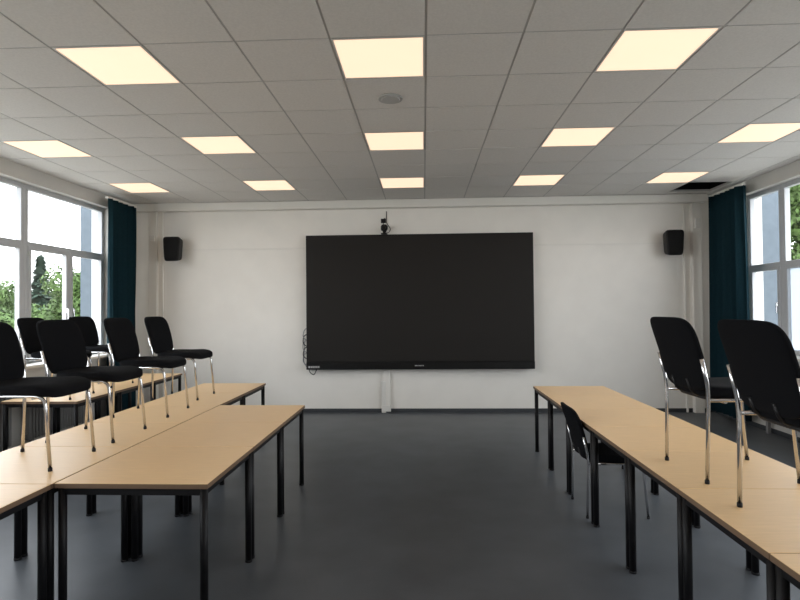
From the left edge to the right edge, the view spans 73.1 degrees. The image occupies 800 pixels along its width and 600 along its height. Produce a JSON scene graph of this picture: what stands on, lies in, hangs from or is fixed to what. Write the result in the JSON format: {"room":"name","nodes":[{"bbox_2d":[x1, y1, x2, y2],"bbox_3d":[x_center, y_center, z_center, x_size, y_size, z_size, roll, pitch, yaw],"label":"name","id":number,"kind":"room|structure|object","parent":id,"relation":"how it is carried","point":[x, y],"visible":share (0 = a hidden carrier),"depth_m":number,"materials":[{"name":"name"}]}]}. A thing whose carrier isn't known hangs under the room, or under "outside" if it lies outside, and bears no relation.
{"room":"conference room","nodes":[
{"label":"conference room","id":0,"kind":"room"},
{"bbox_2d":[0,157,129,448],"bbox_3d":[-4.772,-0.181,3.067,0.300,3.870,11.700,-1,-1,3],"label":"wall","id":1,"kind":"structure","parent":0,"point":[9,169],"depth_m":7.28,"materials":[{"name":"paint"}]},
{"bbox_2d":[0,176,24,358],"bbox_3d":[-4.618,-0.319,5.740,0.115,2.230,1.670,-1,-1,3],"label":"window","id":2,"kind":"structure","parent":1,"relation":"in","point":[18,243],"depth_m":6.49,"materials":[{"name":"grey plastic"}]},
{"bbox_2d":[24,184,103,363],"bbox_3d":[-4.545,-0.292,7.393,0.115,2.230,1.640,-1,-1,3],"label":"window","id":3,"kind":"structure","parent":1,"relation":"in","point":[67,254],"depth_m":7.34,"materials":[{"name":"grey plastic"}]},
{"bbox_2d":[26,353,107,368],"bbox_3d":[-4.572,0.736,3.199,0.250,0.034,9.986,-1,-1,3],"label":"windowsill","id":4,"kind":"structure","parent":1,"relation":"attached to","point":[94,356],"depth_m":6.58,"materials":[{"name":"white paint"}]},
{"bbox_2d":[80,207,91,317],"bbox_3d":[-4.919,0.152,8.975,0.480,5.000,0.500,-1,-1,3],"label":"pier","id":5,"kind":"object","parent":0,"point":[86,214],"visible":0.07,"depth_m":8.74,"materials":[{"name":"white paint"}]},
{"bbox_2d":[0,0,799,203],"bbox_3d":[-0.002,-1.934,2.884,9.280,0.458,11.700,-1,-1,3],"label":"ceiling","id":6,"kind":"structure","parent":0,"point":[500,75],"depth_m":4.47,"materials":[{"name":"tile"}]},
{"bbox_2d":[0,140,93,157],"bbox_3d":[-3.777,-1.635,5.816,0.604,0.030,0.604,-1,-1,3],"label":"panel light","id":7,"kind":"object","parent":6,"relation":"in","point":[40,148],"depth_m":5.79,"materials":[{"name":"white plastic"}]},
{"bbox_2d":[52,44,181,85],"bbox_3d":[-1.995,-1.683,3.870,0.604,0.030,0.604,-1,-1,3],"label":"panel light","id":8,"kind":"object","parent":6,"relation":"in","point":[111,65],"depth_m":3.84,"materials":[{"name":"white plastic"}]},
{"bbox_2d":[105,196,136,415],"bbox_3d":[-4.206,0.118,8.163,0.163,3.230,0.782,-1,-1,3],"label":"window curtain","id":9,"kind":"object","parent":6,"relation":"hanging from","point":[121,272],"visible":0.64,"depth_m":8.13,"materials":[{"name":"teal fabric"}]},
{"bbox_2d":[107,182,169,192],"bbox_3d":[-3.695,-1.605,7.680,0.604,0.030,0.604,-1,-1,3],"label":"panel light","id":10,"kind":"object","parent":6,"relation":"in","point":[146,187],"depth_m":7.66,"materials":[{"name":"white plastic"}]},
{"bbox_2d":[179,135,256,153],"bbox_3d":[-1.913,-1.653,5.734,0.604,0.030,0.604,-1,-1,3],"label":"panel light","id":11,"kind":"object","parent":6,"relation":"in","point":[232,144],"depth_m":5.71,"materials":[{"name":"white plastic"}]},
{"bbox_2d":[242,180,295,190],"bbox_3d":[-1.830,-1.623,7.598,0.604,0.030,0.604,-1,-1,3],"label":"panel light","id":12,"kind":"object","parent":6,"relation":"in","point":[258,185],"depth_m":7.59,"materials":[{"name":"white plastic"}]},
{"bbox_2d":[331,36,423,78],"bbox_3d":[-0.131,-1.702,3.788,0.604,0.030,0.604,-1,-1,3],"label":"panel light","id":13,"kind":"object","parent":6,"relation":"in","point":[396,56],"depth_m":3.75,"materials":[{"name":"white plastic"}]},
{"bbox_2d":[378,93,402,103],"bbox_3d":[-0.079,-1.669,4.485,0.200,0.018,0.200,-1,-1,3],"label":"ceiling speaker","id":14,"kind":"object","parent":6,"relation":"in","point":[389,98],"depth_m":4.45},
{"bbox_2d":[363,131,423,150],"bbox_3d":[-0.049,-1.672,5.652,0.604,0.030,0.604,-1,-1,3],"label":"panel light","id":15,"kind":"object","parent":6,"relation":"in","point":[403,140],"depth_m":5.63,"materials":[{"name":"white plastic"}]},
{"bbox_2d":[379,177,423,187],"bbox_3d":[0.034,-1.642,7.516,0.604,0.030,0.604,-1,-1,3],"label":"panel light","id":16,"kind":"object","parent":6,"relation":"in","point":[400,182],"depth_m":7.50,"materials":[{"name":"white plastic"}]},
{"bbox_2d":[512,174,565,185],"bbox_3d":[1.898,-1.660,7.434,0.604,0.030,0.604,-1,-1,3],"label":"panel light","id":17,"kind":"object","parent":6,"relation":"in","point":[523,180],"depth_m":7.40,"materials":[{"name":"white plastic"}]},
{"bbox_2d":[540,126,615,146],"bbox_3d":[1.815,-1.690,5.570,0.604,0.030,0.604,-1,-1,3],"label":"panel light","id":18,"kind":"object","parent":6,"relation":"in","point":[573,136],"depth_m":5.55,"materials":[{"name":"white plastic"}]},
{"bbox_2d":[594,26,721,71],"bbox_3d":[1.733,-1.720,3.706,0.604,0.030,0.604,-1,-1,3],"label":"panel light","id":19,"kind":"object","parent":6,"relation":"in","point":[650,49],"depth_m":3.67,"materials":[{"name":"white plastic"}]},
{"bbox_2d":[646,171,710,182],"bbox_3d":[3.762,-1.678,7.352,0.604,0.030,0.604,-1,-1,3],"label":"panel light","id":20,"kind":"object","parent":6,"relation":"in","point":[665,177],"depth_m":7.34,"materials":[{"name":"white plastic"}]},
{"bbox_2d":[708,182,751,421],"bbox_3d":[4.684,0.030,7.711,0.158,3.230,0.861,-1,-1,3],"label":"window curtain","id":21,"kind":"object","parent":6,"relation":"hanging from","point":[728,243],"visible":0.72,"depth_m":7.70,"materials":[{"name":"teal fabric"}]},
{"bbox_2d":[716,122,799,142],"bbox_3d":[3.680,-1.708,5.488,0.604,0.030,0.604,-1,-1,3],"label":"panel light","id":22,"kind":"object","parent":6,"relation":"in","point":[752,132],"depth_m":5.47,"materials":[{"name":"white plastic"}]},
{"bbox_2d":[0,412,799,599],"bbox_3d":[0.032,1.807,2.823,9.880,0.200,12.300,-1,-1,3],"label":"floor","id":23,"kind":"structure","parent":0,"point":[388,505],"depth_m":4.07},
{"bbox_2d":[0,399,11,451],"bbox_3d":[-4.439,1.367,5.280,0.100,0.840,1.600,-1,-1,3],"label":"radiator","id":24,"kind":"object","parent":23,"relation":"on","point":[1,405],"visible":0.31,"depth_m":5.98,"materials":[{"name":"grey metal"}]},
{"bbox_2d":[0,484,50,599],"bbox_3d":[-2.255,1.347,2.481,0.792,0.750,0.773,-1,-1,3],"label":"table","id":25,"kind":"object","parent":23,"relation":"on","point":[14,498],"visible":1,"depth_m":2.81,"materials":[{"name":"brown wood"}]},
{"bbox_2d":[25,376,88,442],"bbox_3d":[-4.366,1.394,6.928,0.100,0.840,1.200,-1,-1,3],"label":"radiator","id":26,"kind":"object","parent":23,"relation":"on","point":[34,422],"visible":0.3,"depth_m":6.56,"materials":[{"name":"grey metal"}]},
{"bbox_2d":[1,390,120,450],"bbox_3d":[-3.661,1.415,5.895,0.802,0.750,0.797,-1,-1,3],"label":"table","id":27,"kind":"object","parent":23,"relation":"on","point":[78,399],"visible":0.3,"depth_m":5.54,"materials":[{"name":"brown wood"}]},
{"bbox_2d":[17,317,94,399],"bbox_3d":[-3.704,0.613,5.808,0.603,0.853,0.487,-1,-1,0],"label":"chair","id":28,"kind":"object","parent":27,"relation":"on","point":[30,342],"visible":0.52,"depth_m":5.68,"materials":[{"name":"black fabric"}]},
{"bbox_2d":[0,446,129,599],"bbox_3d":[-2.221,1.359,3.257,0.792,0.750,0.773,-1,-1,3],"label":"table","id":29,"kind":"object","parent":23,"relation":"on","point":[30,466],"visible":0.77,"depth_m":3.27,"materials":[{"name":"brown wood"}]},
{"bbox_2d":[0,322,95,471],"bbox_3d":[-2.288,0.559,3.313,0.603,0.853,0.487,-1,-1,1],"label":"chair","id":30,"kind":"object","parent":29,"relation":"on","point":[14,383],"visible":1,"depth_m":3.37,"materials":[{"name":"black fabric"}]},
{"bbox_2d":[20,422,181,557],"bbox_3d":[-2.187,1.371,4.033,0.792,0.750,0.773,-1,-1,3],"label":"table","id":31,"kind":"object","parent":23,"relation":"on","point":[126,434],"visible":0.52,"depth_m":3.94,"materials":[{"name":"brown wood"}]},
{"bbox_2d":[36,319,146,442],"bbox_3d":[-2.269,0.569,3.977,0.603,0.853,0.487,-1,-1,3],"label":"chair","id":32,"kind":"object","parent":31,"relation":"on","point":[64,352],"visible":0.89,"depth_m":3.92,"materials":[{"name":"black fabric"}]},
{"bbox_2d":[57,381,154,432],"bbox_3d":[-3.625,1.428,6.694,0.802,0.750,0.797,-1,-1,3],"label":"table","id":33,"kind":"object","parent":23,"relation":"on","point":[125,387],"visible":0.27,"depth_m":6.56,"materials":[{"name":"brown wood"}]},
{"bbox_2d":[68,316,133,387],"bbox_3d":[-3.697,0.627,6.662,0.603,0.853,0.487,-1,-1,5],"label":"chair","id":34,"kind":"object","parent":33,"relation":"on","point":[87,325],"visible":0.56,"depth_m":6.71,"materials":[{"name":"black fabric"}]},
{"bbox_2d":[98,373,181,418],"bbox_3d":[-3.590,1.441,7.494,0.802,0.750,0.797,-1,-1,3],"label":"table","id":35,"kind":"object","parent":23,"relation":"on","point":[158,377],"visible":0.2,"depth_m":7.51,"materials":[{"name":"brown wood"}]},
{"bbox_2d":[54,446,253,599],"bbox_3d":[-1.404,1.351,3.231,0.827,0.750,0.773,-1,-1,3],"label":"table","id":36,"kind":"object","parent":23,"relation":"on","point":[134,471],"visible":1,"depth_m":3.01,"materials":[{"name":"brown wood"}]},
{"bbox_2d":[92,405,217,513],"bbox_3d":[-2.152,1.384,4.809,0.792,0.750,0.773,-1,-1,3],"label":"table","id":37,"kind":"object","parent":23,"relation":"on","point":[153,413],"visible":0.28,"depth_m":4.75,"materials":[{"name":"brown wood"}]},
{"bbox_2d":[103,318,188,417],"bbox_3d":[-2.276,0.584,4.843,0.603,0.853,0.487,-1,-1,1],"label":"chair","id":38,"kind":"object","parent":37,"relation":"on","point":[123,345],"visible":0.94,"depth_m":4.75,"materials":[{"name":"black fabric"}]},
{"bbox_2d":[141,393,244,405],"bbox_3d":[-2.118,1.397,5.586,0.792,0.750,0.773,-1,-1,3],"label":"table","id":39,"kind":"object","parent":23,"relation":"on","point":[218,399],"visible":0.22,"depth_m":5.59,"materials":[{"name":"brown wood"}]},
{"bbox_2d":[144,316,214,400],"bbox_3d":[-2.337,0.599,5.719,0.603,0.853,0.487,-1,-1,3],"label":"chair","id":40,"kind":"object","parent":39,"relation":"on","point":[160,340],"visible":0.91,"depth_m":5.64,"materials":[{"name":"black fabric"}]},
{"bbox_2d":[135,422,283,558],"bbox_3d":[-1.369,1.364,4.007,0.827,0.750,0.773,-1,-1,3],"label":"table","id":41,"kind":"object","parent":23,"relation":"on","point":[256,435],"visible":0.7,"depth_m":3.97,"materials":[{"name":"brown wood"}]},
{"bbox_2d":[176,383,265,404],"bbox_3d":[-2.084,1.409,6.362,0.792,0.750,0.773,-1,-1,3],"label":"table","id":42,"kind":"object","parent":23,"relation":"on","point":[248,389],"visible":0.27,"depth_m":6.37,"materials":[{"name":"brown wood"}]},
{"bbox_2d":[185,405,304,513],"bbox_3d":[-1.335,1.376,4.784,0.827,0.750,0.773,-1,-1,3],"label":"table","id":43,"kind":"object","parent":23,"relation":"on","point":[286,414],"visible":0.67,"depth_m":4.78,"materials":[{"name":"brown wood"}]},
{"bbox_2d":[533,386,625,468],"bbox_3d":[1.936,1.365,5.892,0.802,0.750,0.711,-1,-1,3],"label":"table","id":44,"kind":"object","parent":23,"relation":"on","point":[543,391],"visible":0.57,"depth_m":5.92,"materials":[{"name":"brown wood"}]},
{"bbox_2d":[547,396,655,492],"bbox_3d":[1.905,1.353,5.177,0.802,0.750,0.711,-1,-1,3],"label":"table","id":45,"kind":"object","parent":23,"relation":"on","point":[575,402],"visible":0.56,"depth_m":5.21,"materials":[{"name":"brown wood"}]},
{"bbox_2d":[561,402,649,518],"bbox_3d":[1.663,1.292,4.460,0.603,0.853,0.487,-1,-1,3],"label":"chair","id":46,"kind":"object","parent":23,"relation":"on","point":[606,455],"visible":0.77,"depth_m":4.30,"materials":[{"name":"black fabric"}]},
{"bbox_2d":[567,409,694,524],"bbox_3d":[1.873,1.342,4.463,0.802,0.750,0.711,-1,-1,3],"label":"table","id":47,"kind":"object","parent":23,"relation":"on","point":[588,417],"visible":0.49,"depth_m":4.42,"materials":[{"name":"brown wood"}]},
{"bbox_2d":[590,426,752,570],"bbox_3d":[1.842,1.331,3.749,0.802,0.750,0.711,-1,-1,3],"label":"table","id":48,"kind":"object","parent":23,"relation":"on","point":[620,439],"visible":0.68,"depth_m":3.73,"materials":[{"name":"brown wood"}]},
{"bbox_2d":[625,451,799,599],"bbox_3d":[1.810,1.319,3.035,0.802,0.750,0.711,-1,-1,3],"label":"table","id":49,"kind":"object","parent":23,"relation":"on","point":[684,469],"visible":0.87,"depth_m":3.04,"materials":[{"name":"brown wood"}]},
{"bbox_2d":[650,317,799,484],"bbox_3d":[1.756,0.517,2.984,0.603,0.853,0.487,-1,-1,1],"label":"chair","id":50,"kind":"object","parent":49,"relation":"on","point":[681,357],"visible":0.73,"depth_m":2.89,"materials":[{"name":"black fabric"}]},
{"bbox_2d":[678,489,799,599],"bbox_3d":[1.779,1.308,2.321,0.802,0.750,0.711,-1,-1,3],"label":"table","id":51,"kind":"object","parent":23,"relation":"on","point":[768,521],"visible":0.85,"depth_m":2.39,"materials":[{"name":"brown wood"}]},
{"bbox_2d":[717,319,799,507],"bbox_3d":[1.708,0.505,2.230,0.603,0.853,0.487,-1,-1,3],"label":"chair","id":52,"kind":"object","parent":51,"relation":"on","point":[763,368],"visible":1,"depth_m":2.19,"materials":[{"name":"black fabric"}]},
{"bbox_2d":[764,420,799,433],"bbox_3d":[4.764,1.305,6.526,0.100,0.840,1.200,-1,-1,3],"label":"radiator","id":53,"kind":"object","parent":23,"relation":"on","point":[768,424],"visible":0.07,"depth_m":7.00,"materials":[{"name":"grey metal"}]},
{"bbox_2d":[770,553,799,599],"bbox_3d":[1.747,1.296,1.606,0.802,0.750,0.711,-1,-1,3],"label":"table","id":54,"kind":"object","parent":23,"relation":"on","point":[787,565],"visible":1,"depth_m":1.94,"materials":[{"name":"brown wood"}]},
{"bbox_2d":[135,195,709,408],"bbox_3d":[0.278,-0.132,8.850,9.880,3.870,0.300,-1,-1,3],"label":"wall","id":55,"kind":"structure","parent":0,"point":[595,305],"depth_m":8.68,"materials":[{"name":"paint"}]},
{"bbox_2d":[148,213,163,401],"bbox_3d":[-3.998,0.205,8.852,0.230,3.275,0.059,-1,-1,3],"label":"trim","id":56,"kind":"structure","parent":55,"relation":"attached to","point":[152,217],"depth_m":8.84,"materials":[{"name":"white paint"}]},
{"bbox_2d":[163,237,182,260],"bbox_3d":[-3.638,-0.813,8.726,0.269,0.390,0.310,-1,-1,3],"label":"wall speaker","id":57,"kind":"object","parent":55,"relation":"attached to","point":[172,246],"visible":1,"depth_m":8.57,"materials":[{"name":"black plastic"}]},
{"bbox_2d":[182,247,305,250],"bbox_3d":[-2.547,-0.833,8.826,2.050,0.022,0.017,-1,-1,3],"label":"trim","id":58,"kind":"structure","parent":55,"relation":"attached to","point":[303,247],"depth_m":8.82,"materials":[{"name":"white paint"}]},
{"bbox_2d":[381,370,390,412],"bbox_3d":[-0.220,1.445,8.663,0.150,0.720,0.064,-1,-1,3],"label":"duct","id":59,"kind":"object","parent":55,"relation":"attached to","point":[385,384],"visible":0.86,"depth_m":8.64,"materials":[{"name":"white paint"}]},
{"bbox_2d":[132,194,707,212],"bbox_3d":[0.211,-1.543,8.655,9.150,0.128,0.139,-1,-1,3],"label":"beam","id":60,"kind":"structure","parent":55,"relation":"attached to","point":[663,198],"depth_m":8.59,"materials":[{"name":"white paint"}]},
{"bbox_2d":[306,232,534,369],"bbox_3d":[0.304,0.024,8.604,3.600,2.140,0.180,-1,-1,3],"label":"display screen","id":61,"kind":"object","parent":55,"relation":"attached to","point":[452,300],"visible":1,"depth_m":8.53,"materials":[{"name":"black"}]},
{"bbox_2d":[302,329,316,374],"bbox_3d":[-1.456,0.820,8.711,0.233,0.779,0.034,-1,-1,3],"label":"cable bundle","id":62,"kind":"object","parent":61,"relation":"attached to","point":[304,339],"visible":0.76,"depth_m":8.71,"materials":[{"name":"grey"}]},
{"bbox_2d":[381,211,390,234],"bbox_3d":[-0.234,-1.240,8.646,0.157,0.390,0.183,-1,-1,3],"label":"camera","id":63,"kind":"object","parent":61,"relation":"on","point":[384,227],"visible":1,"depth_m":8.61,"materials":[{"name":"black plastic"}]},
{"bbox_2d":[304,408,713,411],"bbox_3d":[0.288,1.771,8.662,9.278,0.060,0.011,-1,-1,3],"label":"baseboard","id":64,"kind":"structure","parent":55,"relation":"attached to","point":[357,409],"depth_m":8.63,"materials":[{"name":"grey rubber"}]},
{"bbox_2d":[535,242,662,245],"bbox_3d":[3.162,-0.888,8.575,2.020,0.022,0.017,-1,-1,3],"label":"trim","id":65,"kind":"structure","parent":55,"relation":"attached to","point":[657,242],"depth_m":8.57,"materials":[{"name":"white paint"}]},
{"bbox_2d":[663,230,683,254],"bbox_3d":[4.214,-0.880,8.380,0.269,0.390,0.310,-1,-1,3],"label":"wall speaker","id":66,"kind":"object","parent":55,"relation":"attached to","point":[673,240],"visible":1,"depth_m":8.23,"materials":[{"name":"black plastic"}]},
{"bbox_2d":[683,203,704,412],"bbox_3d":[4.598,0.121,8.454,0.240,3.275,0.099,-1,-1,3],"label":"trim","id":67,"kind":"structure","parent":55,"relation":"attached to","point":[694,208],"depth_m":8.42,"materials":[{"name":"white paint"}]},
{"bbox_2d":[762,192,779,324],"bbox_3d":[5.596,0.050,8.512,0.730,5.000,0.500,-1,-1,3],"label":"pier","id":68,"kind":"object","parent":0,"point":[770,204],"visible":0.07,"depth_m":8.27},
{"bbox_2d":[744,160,799,436],"bbox_3d":[4.799,-0.275,2.646,0.300,3.870,11.700,-1,-1,3],"label":"wall","id":69,"kind":"structure","parent":0,"point":[789,172],"depth_m":7.42,"materials":[{"name":"paint"}]},
{"bbox_2d":[714,411,799,442],"bbox_3d":[4.659,1.631,2.615,0.011,0.060,11.687,-1,-1,3],"label":"baseboard","id":70,"kind":"structure","parent":69,"relation":"attached to","point":[763,427],"depth_m":7.18,"materials":[{"name":"grey rubber"}]},
{"bbox_2d":[747,184,783,330],"bbox_3d":[4.966,-0.379,7.330,0.115,2.230,0.730,-1,-1,3],"label":"window","id":71,"kind":"structure","parent":69,"relation":"in","point":[753,268],"depth_m":7.50,"materials":[{"name":"grey plastic"}]},
{"bbox_2d":[781,178,799,355],"bbox_3d":[4.913,-0.398,6.131,0.115,2.230,1.670,-1,-1,3],"label":"window","id":72,"kind":"structure","parent":69,"relation":"in","point":[791,268],"depth_m":6.86,"materials":[{"name":"grey plastic"}]},
{"label":"outside","id":73,"kind":"structure","parent":0,"visible":0},
{"bbox_3d":[1.126,2.962,24.930,160.000,0.200,130.000,-1,-1,3],"label":"ground","id":74,"kind":"structure","parent":73,"visible":0},
{"bbox_2d":[0,276,31,314],"bbox_3d":[-26.195,0.771,33.506,5.914,4.967,5.490,0,-1,-44],"label":"tree","id":75,"kind":"object","parent":74,"relation":"on","point":[7,301],"visible":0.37,"depth_m":33.73,"materials":[{"name":"green plant"}]},
{"bbox_2d":[0,303,44,329],"bbox_3d":[-15.631,1.539,21.687,2.364,2.860,2.986,0,-1,-12],"label":"tree","id":76,"kind":"object","parent":74,"relation":"on","point":[9,318],"visible":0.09,"depth_m":21.59,"materials":[{"name":"green plant"}]},
{"bbox_2d":[31,255,55,311],"bbox_3d":[-18.116,0.390,27.259,3.144,5.366,3.402,-1,-1,23],"label":"spruce tree","id":77,"kind":"object","parent":74,"relation":"on","point":[40,266],"visible":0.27,"depth_m":26.98,"materials":[{"name":"green plant"}]},
{"bbox_2d":[32,263,79,319],"bbox_3d":[-11.761,0.752,20.304,3.294,4.311,3.313,-1,-1,3],"label":"tree","id":78,"kind":"object","parent":74,"relation":"on","point":[55,308],"visible":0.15,"depth_m":19.38,"materials":[{"name":"green plant"}]},
{"bbox_2d":[790,184,799,259],"bbox_3d":[14.068,-1.279,18.389,5.361,7.837,4.835,-1,-1,28],"label":"tree","id":79,"kind":"object","parent":74,"relation":"on","point":[795,190],"visible":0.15,"depth_m":17.64,"materials":[{"name":"green plant"}]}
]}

